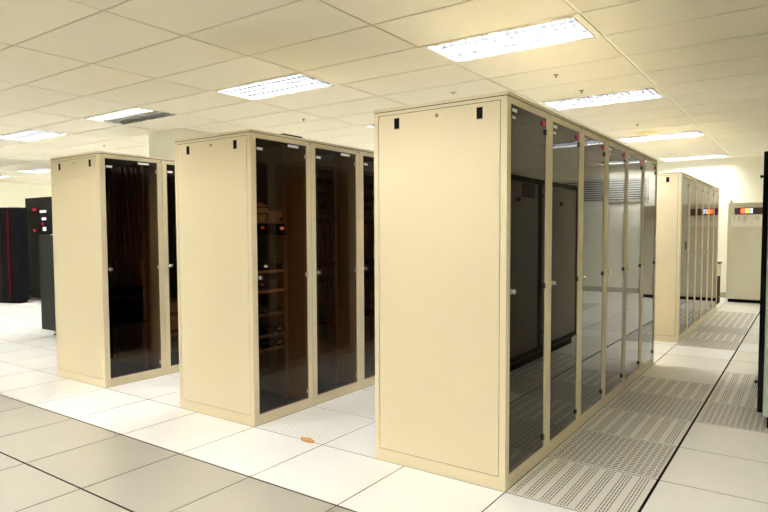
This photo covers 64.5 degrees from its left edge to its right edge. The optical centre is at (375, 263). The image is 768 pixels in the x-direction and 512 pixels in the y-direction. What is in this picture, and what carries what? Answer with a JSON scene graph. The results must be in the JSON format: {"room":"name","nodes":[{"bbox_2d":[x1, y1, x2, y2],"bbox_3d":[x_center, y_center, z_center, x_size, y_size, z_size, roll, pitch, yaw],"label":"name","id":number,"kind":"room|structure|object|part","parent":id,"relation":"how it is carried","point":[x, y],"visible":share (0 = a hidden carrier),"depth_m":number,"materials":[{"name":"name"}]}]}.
{"room":"server room","nodes":[
{"label":"server room","id":0,"kind":"room"},
{"bbox_2d":[0,182,51,207],"bbox_3d":[-11.632,-0.756,14.266,0.100,2.880,17.350,2,4,35],"label":"wall","id":1,"kind":"structure","parent":0,"point":[11,194],"depth_m":16.73,"materials":[{"name":"paint"}]},
{"bbox_2d":[0,0,767,184],"bbox_3d":[-2.679,-1.851,7.820,22.100,0.140,17.550,2,4,35],"label":"ceiling","id":2,"kind":"structure","parent":0,"point":[63,62],"depth_m":5.11,"materials":[{"name":"white tile"}]},
{"bbox_2d":[18,167,50,172],"bbox_3d":[-7.379,-2.092,13.403,1.194,0.108,0.554,2,4,35],"label":"ceiling light","id":3,"kind":"object","parent":2,"relation":"attached to","point":[34,170],"visible":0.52,"depth_m":13.47,"materials":[{"name":"paint"}]},
{"bbox_2d":[0,128,70,141],"bbox_3d":[-4.885,-1.859,8.636,1.194,0.108,0.554,2,4,35],"label":"ceiling light","id":4,"kind":"object","parent":2,"relation":"attached to","point":[30,135],"visible":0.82,"depth_m":8.65,"materials":[{"name":"paint"}]},
{"bbox_2d":[80,106,179,124],"bbox_3d":[-2.930,-1.797,7.246,1.194,0.108,0.554,2,4,35],"label":"ceiling light","id":5,"kind":"object","parent":2,"relation":"attached to","point":[135,114],"visible":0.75,"depth_m":7.25,"materials":[{"name":"paint"}]},
{"bbox_2d":[211,71,340,100],"bbox_3d":[-0.975,-1.735,5.855,1.194,0.108,0.554,2,4,35],"label":"ceiling light","id":6,"kind":"object","parent":2,"relation":"attached to","point":[297,82],"visible":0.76,"depth_m":5.85,"materials":[{"name":"paint"}]},
{"bbox_2d":[360,124,373,128],"bbox_3d":[0.440,-1.844,7.839,1.194,0.108,0.554,2,4,35],"label":"ceiling light","id":7,"kind":"object","parent":2,"relation":"attached to","point":[371,126],"visible":0.04,"depth_m":8.01,"materials":[{"name":"paint"}]},
{"bbox_2d":[419,13,602,63],"bbox_3d":[0.980,-1.674,4.464,1.194,0.108,0.554,2,4,35],"label":"ceiling light","id":8,"kind":"object","parent":2,"relation":"attached to","point":[573,27],"visible":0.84,"depth_m":4.46,"materials":[{"name":"paint"}]},
{"bbox_2d":[537,86,667,110],"bbox_3d":[2.395,-1.782,6.448,1.194,0.108,0.554,2,4,35],"label":"ceiling light","id":9,"kind":"object","parent":2,"relation":"attached to","point":[655,92],"visible":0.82,"depth_m":6.46,"materials":[{"name":"paint"}]},
{"bbox_2d":[614,130,707,142],"bbox_3d":[4.228,-1.923,9.018,1.194,0.108,0.554,2,4,35],"label":"ceiling light","id":10,"kind":"object","parent":2,"relation":"attached to","point":[698,132],"visible":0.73,"depth_m":9.04,"materials":[{"name":"paint"}]},
{"bbox_2d":[657,153,730,160],"bbox_3d":[6.067,-2.065,11.597,1.194,0.108,0.554,2,4,35],"label":"ceiling light","id":11,"kind":"object","parent":2,"relation":"attached to","point":[725,154],"visible":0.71,"depth_m":11.64,"materials":[{"name":"paint"}]},
{"bbox_2d":[0,297,767,511],"bbox_3d":[-2.666,0.945,7.964,22.100,0.060,17.550,2,4,35],"label":"floor","id":12,"kind":"structure","parent":0,"point":[688,434],"depth_m":3.67,"materials":[{"name":"white tile"}]},
{"bbox_2d":[0,207,29,302],"bbox_3d":[-7.578,-0.164,11.899,2.079,1.800,0.589,2,4,35],"label":"tall cabinet","id":13,"kind":"object","parent":12,"relation":"on","point":[14,251],"visible":1,"depth_m":11.41,"materials":[{"name":"black metal"}]},
{"bbox_2d":[25,197,52,297],"bbox_3d":[-6.470,-0.314,12.465,1.220,2.030,0.770,2,4,35],"label":"tall cabinet","id":14,"kind":"object","parent":12,"relation":"on","point":[39,210],"visible":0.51,"depth_m":12.26,"materials":[{"name":"black metal"}]},
{"bbox_2d":[39,235,55,335],"bbox_3d":[-3.863,0.281,7.849,0.628,1.290,0.606,2,4,35],"label":"cabinet","id":15,"kind":"object","parent":12,"relation":"on","point":[46,255],"visible":0.18,"depth_m":7.68,"materials":[{"name":"grey metal"}]},
{"bbox_2d":[50,151,165,387],"bbox_3d":[-2.433,0.041,5.562,0.820,1.990,0.602,2,4,35],"label":"rack","id":16,"kind":"object","parent":12,"relation":"on","point":[108,252],"visible":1,"depth_m":5.32,"materials":[{"name":"beige metal"}]},
{"bbox_3d":[-2.612,-0.913,5.286,0.735,0.016,0.019,2,4,35],"label":"rail","id":17,"kind":"part","parent":16,"relation":"part of","materials":[{"name":"beige metal"}]},
{"bbox_3d":[-2.611,0.037,5.329,0.728,1.880,0.006,2,4,35],"label":"panel","id":18,"kind":"part","parent":16,"relation":"part of","materials":[{"name":"beige paint"}]},
{"bbox_3d":[-2.603,1.013,5.385,0.735,0.068,0.019,2,4,35],"label":"rail","id":19,"kind":"part","parent":16,"relation":"part of","materials":[{"name":"beige metal"}]},
{"bbox_3d":[-2.442,-0.941,5.518,0.805,0.024,0.598,2,4,35],"label":"panel","id":20,"kind":"part","parent":16,"relation":"part of","materials":[{"name":"beige paint"}]},
{"bbox_3d":[-2.119,0.041,5.342,0.008,1.867,0.497,2,4,35],"label":"glass door","id":21,"kind":"part","parent":16,"relation":"part of","materials":[{"name":"black glass"}]},
{"bbox_2d":[161,158,178,373],"bbox_3d":[-2.083,0.014,6.052,0.820,1.990,0.598,2,4,35],"label":"rack","id":22,"kind":"object","parent":12,"relation":"on","point":[168,165],"visible":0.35,"depth_m":5.64,"materials":[{"name":"beige metal"}]},
{"bbox_3d":[-1.771,0.014,5.830,0.008,1.867,0.497,2,4,35],"label":"glass door","id":23,"kind":"part","parent":22,"relation":"part of","materials":[{"name":"black glass"}]},
{"bbox_2d":[149,128,215,158],"bbox_3d":[-2.646,-0.473,8.671,0.760,2.700,0.750,2,4,35],"label":"pillar","id":24,"kind":"structure","parent":12,"relation":"on","point":[161,144],"depth_m":8.30,"materials":[{"name":"paint"}]},
{"bbox_2d":[174,129,312,426],"bbox_3d":[-0.966,0.087,4.519,0.820,1.990,0.602,2,4,35],"label":"rack","id":25,"kind":"object","parent":12,"relation":"on","point":[244,238],"visible":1,"depth_m":4.27,"materials":[{"name":"beige metal"}]},
{"bbox_3d":[-1.146,-0.867,4.242,0.735,0.016,0.019,2,4,35],"label":"rail","id":26,"kind":"part","parent":25,"relation":"part of","materials":[{"name":"beige metal"}]},
{"bbox_3d":[-1.145,0.084,4.286,0.728,1.880,0.006,2,4,35],"label":"panel","id":27,"kind":"part","parent":25,"relation":"part of","materials":[{"name":"beige paint"}]},
{"bbox_3d":[-1.137,1.060,4.341,0.735,0.068,0.019,2,4,35],"label":"rail","id":28,"kind":"part","parent":25,"relation":"part of","materials":[{"name":"beige metal"}]},
{"bbox_3d":[-0.976,-0.894,4.475,0.805,0.024,0.598,2,4,35],"label":"panel","id":29,"kind":"part","parent":25,"relation":"part of","materials":[{"name":"beige paint"}]},
{"bbox_3d":[-0.653,0.087,4.299,0.008,1.867,0.497,2,4,35],"label":"glass door","id":30,"kind":"part","parent":25,"relation":"part of","materials":[{"name":"black glass"}]},
{"bbox_2d":[301,437,313,442],"bbox_3d":[-0.430,1.111,3.829,0.131,0.009,0.056,2,4,35],"label":"scrap","id":31,"kind":"object","parent":12,"relation":"on","point":[309,440],"visible":1,"depth_m":3.82,"materials":[{"name":"orange paper"}]},
{"bbox_2d":[310,140,360,405],"bbox_3d":[-0.617,0.060,5.009,0.820,1.990,0.598,2,4,35],"label":"rack","id":32,"kind":"object","parent":12,"relation":"on","point":[335,169],"visible":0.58,"depth_m":4.77,"materials":[{"name":"black glass"}]},
{"bbox_3d":[-0.628,-0.921,4.963,0.805,0.024,0.598,2,4,35],"label":"panel","id":33,"kind":"part","parent":32,"relation":"part of","materials":[{"name":"beige paint"}]},
{"bbox_2d":[359,149,374,388],"bbox_3d":[-0.269,0.034,5.497,0.820,1.990,0.598,2,4,35],"label":"rack","id":34,"kind":"object","parent":12,"relation":"on","point":[367,260],"visible":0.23,"depth_m":5.11,"materials":[{"name":"beige metal"}]},
{"bbox_3d":[-0.280,-0.948,5.451,0.805,0.024,0.598,2,4,35],"label":"panel","id":35,"kind":"part","parent":34,"relation":"part of","materials":[{"name":"beige paint"}]},
{"bbox_3d":[0.043,0.034,5.275,0.008,1.867,0.497,2,4,35],"label":"glass door","id":36,"kind":"part","parent":34,"relation":"part of","materials":[{"name":"black glass"}]},
{"bbox_2d":[373,91,550,491],"bbox_3d":[0.500,0.134,3.476,0.820,1.990,0.602,2,4,35],"label":"rack","id":37,"kind":"object","parent":12,"relation":"on","point":[461,185],"visible":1,"depth_m":3.22,"materials":[{"name":"beige metal"}]},
{"bbox_3d":[0.320,-0.820,3.199,0.735,0.016,0.019,2,4,35],"label":"rail","id":38,"kind":"part","parent":37,"relation":"part of","materials":[{"name":"beige metal"}]},
{"bbox_3d":[0.330,1.106,3.298,0.735,0.068,0.019,2,4,35],"label":"rail","id":39,"kind":"part","parent":37,"relation":"part of","materials":[{"name":"beige metal"}]},
{"bbox_3d":[0.322,0.130,3.243,0.728,1.880,0.006,2,4,35],"label":"panel","id":40,"kind":"part","parent":37,"relation":"part of","materials":[{"name":"beige paint"}]},
{"bbox_3d":[0.490,-0.848,3.432,0.805,0.024,0.598,2,4,35],"label":"panel","id":41,"kind":"part","parent":37,"relation":"part of","materials":[{"name":"beige paint"}]},
{"bbox_3d":[0.695,0.144,3.064,0.024,0.035,0.035,2,4,35],"label":"handle","id":42,"kind":"part","parent":37,"relation":"part of","materials":[{"name":"metal"}]},
{"bbox_3d":[0.813,0.134,3.256,0.008,1.867,0.497,2,4,35],"label":"glass door","id":43,"kind":"part","parent":37,"relation":"part of","materials":[{"name":"black glass"}]},
{"bbox_2d":[547,111,582,454],"bbox_3d":[0.849,0.107,3.966,0.820,1.990,0.598,2,4,35],"label":"rack","id":44,"kind":"object","parent":12,"relation":"on","point":[565,162],"visible":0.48,"depth_m":3.73,"materials":[{"name":"beige paint"}]},
{"bbox_3d":[0.838,-0.875,3.920,0.805,0.024,0.598,2,4,35],"label":"panel","id":45,"kind":"part","parent":44,"relation":"part of","materials":[{"name":"beige paint"}]},
{"bbox_2d":[578,126,607,428],"bbox_3d":[1.197,0.080,4.454,0.820,1.990,0.598,2,4,35],"label":"rack","id":46,"kind":"object","parent":12,"relation":"on","point":[594,144],"visible":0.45,"depth_m":4.22,"materials":[{"name":"glass"}]},
{"bbox_3d":[1.186,-0.901,4.408,0.805,0.024,0.598,2,4,35],"label":"panel","id":47,"kind":"part","parent":46,"relation":"part of","materials":[{"name":"beige paint"}]},
{"bbox_2d":[603,137,627,406],"bbox_3d":[1.545,0.053,4.942,0.820,1.990,0.598,2,4,35],"label":"rack","id":48,"kind":"object","parent":12,"relation":"on","point":[616,191],"visible":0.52,"depth_m":4.71,"materials":[{"name":"grey glass"}]},
{"bbox_3d":[1.534,-0.928,4.896,0.805,0.024,0.598,2,4,35],"label":"panel","id":49,"kind":"part","parent":48,"relation":"part of","materials":[{"name":"beige paint"}]},
{"bbox_2d":[623,146,643,389],"bbox_3d":[1.893,0.027,5.430,0.820,1.990,0.598,2,4,35],"label":"rack","id":50,"kind":"object","parent":12,"relation":"on","point":[635,159],"visible":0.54,"depth_m":5.20,"materials":[{"name":"beige paint"}]},
{"bbox_3d":[1.883,-0.955,5.384,0.805,0.024,0.598,2,4,35],"label":"panel","id":51,"kind":"part","parent":50,"relation":"part of","materials":[{"name":"beige paint"}]},
{"bbox_2d":[640,154,657,374],"bbox_3d":[2.241,0.000,5.918,0.820,1.990,0.598,2,4,35],"label":"rack","id":52,"kind":"object","parent":12,"relation":"on","point":[650,164],"visible":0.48,"depth_m":5.69,"materials":[{"name":"beige paint"}]},
{"bbox_3d":[2.231,-0.982,5.872,0.805,0.024,0.598,2,4,35],"label":"panel","id":53,"kind":"part","parent":52,"relation":"part of","materials":[{"name":"beige paint"}]},
{"bbox_2d":[654,171,689,342],"bbox_3d":[3.389,-0.088,7.527,0.820,1.990,0.602,2,4,35],"label":"rack","id":54,"kind":"object","parent":12,"relation":"on","point":[673,188],"visible":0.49,"depth_m":7.15,"materials":[{"name":"beige metal"}]},
{"bbox_3d":[3.218,0.884,7.348,0.735,0.068,0.019,2,4,35],"label":"rail","id":55,"kind":"part","parent":54,"relation":"part of","materials":[{"name":"beige metal"}]},
{"bbox_3d":[3.210,-0.092,7.293,0.728,1.880,0.006,2,4,35],"label":"panel","id":56,"kind":"part","parent":54,"relation":"part of","materials":[{"name":"beige paint"}]},
{"bbox_3d":[3.209,-1.042,7.250,0.735,0.016,0.019,2,4,35],"label":"rail","id":57,"kind":"part","parent":54,"relation":"part of","materials":[{"name":"beige metal"}]},
{"bbox_3d":[3.379,-1.070,7.482,0.805,0.024,0.598,2,4,35],"label":"panel","id":58,"kind":"part","parent":54,"relation":"part of","materials":[{"name":"beige paint"}]},
{"bbox_3d":[3.384,-0.079,7.534,0.800,1.971,0.598,2,4,35],"label":"frame","id":59,"kind":"part","parent":54,"relation":"part of","materials":[{"name":"beige paint"}]},
{"bbox_3d":[3.702,-0.089,7.306,0.008,1.867,0.497,2,4,35],"label":"glass door","id":60,"kind":"part","parent":54,"relation":"part of","materials":[{"name":"grey glass"}]},
{"bbox_2d":[687,175,697,334],"bbox_3d":[3.738,-0.115,8.017,0.820,1.990,0.598,2,4,35],"label":"rack","id":61,"kind":"object","parent":12,"relation":"on","point":[693,180],"visible":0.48,"depth_m":7.81,"materials":[{"name":"beige paint"}]},
{"bbox_2d":[694,179,703,328],"bbox_3d":[4.086,-0.142,8.505,0.820,1.990,0.598,2,4,35],"label":"rack","id":62,"kind":"object","parent":12,"relation":"on","point":[700,185],"visible":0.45,"depth_m":8.29,"materials":[{"name":"beige metal"}]},
{"bbox_2d":[701,182,709,322],"bbox_3d":[4.434,-0.169,8.992,0.820,1.990,0.598,2,4,35],"label":"rack","id":63,"kind":"object","parent":12,"relation":"on","point":[706,185],"visible":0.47,"depth_m":8.79,"materials":[{"name":"beige metal"}]},
{"bbox_2d":[707,184,714,316],"bbox_3d":[4.782,-0.196,9.480,0.820,1.990,0.598,2,4,35],"label":"rack","id":64,"kind":"object","parent":12,"relation":"on","point":[712,189],"visible":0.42,"depth_m":9.28,"materials":[{"name":"beige metal"}]},
{"bbox_2d":[712,187,719,312],"bbox_3d":[5.130,-0.222,9.969,0.820,1.990,0.598,2,4,35],"label":"rack","id":65,"kind":"object","parent":12,"relation":"on","point":[716,198],"visible":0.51,"depth_m":9.77,"materials":[{"name":"beige metal"}]},
{"bbox_2d":[717,262,721,303],"bbox_3d":[6.010,0.347,10.934,0.340,0.744,0.320,2,4,35],"label":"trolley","id":66,"kind":"object","parent":12,"relation":"on","point":[719,263],"visible":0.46,"depth_m":10.75,"materials":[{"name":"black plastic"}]},
{"bbox_3d":[6.055,0.454,10.760,0.024,0.450,0.024,2,4,35],"label":"leg","id":67,"kind":"part","parent":66,"relation":"part of","materials":[{"name":"black metal"}]},
{"bbox_3d":[6.009,0.110,10.921,0.320,0.220,0.300,2,4,35],"label":"drawer","id":68,"kind":"part","parent":66,"relation":"part of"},
{"bbox_2d":[726,200,762,302],"bbox_3d":[7.211,-0.222,10.974,1.440,1.865,0.830,2,4,35],"label":"tall cabinet","id":69,"kind":"object","parent":12,"relation":"on","point":[744,234],"visible":0.93,"depth_m":10.92,"materials":[{"name":"beige metal"}]},
{"bbox_2d":[755,151,767,427],"bbox_3d":[3.216,0.166,4.246,0.870,1.820,1.194,2,4,35],"label":"tall cabinet","id":70,"kind":"object","parent":12,"relation":"on","point":[762,394],"visible":1,"depth_m":4.00,"materials":[{"name":"black metal"}]},
{"bbox_2d":[657,156,763,291],"bbox_3d":[2.389,-0.862,14.987,22.100,2.880,0.100,2,4,35],"label":"wall","id":71,"kind":"structure","parent":0,"point":[738,179],"depth_m":11.78,"materials":[{"name":"paint"}]},
{"bbox_2d":[720,292,725,297],"bbox_3d":[2.362,0.479,15.009,21.900,0.100,0.015,2,4,35],"label":"baseboard","id":72,"kind":"structure","parent":71,"relation":"attached to","point":[722,294],"depth_m":11.86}
]}

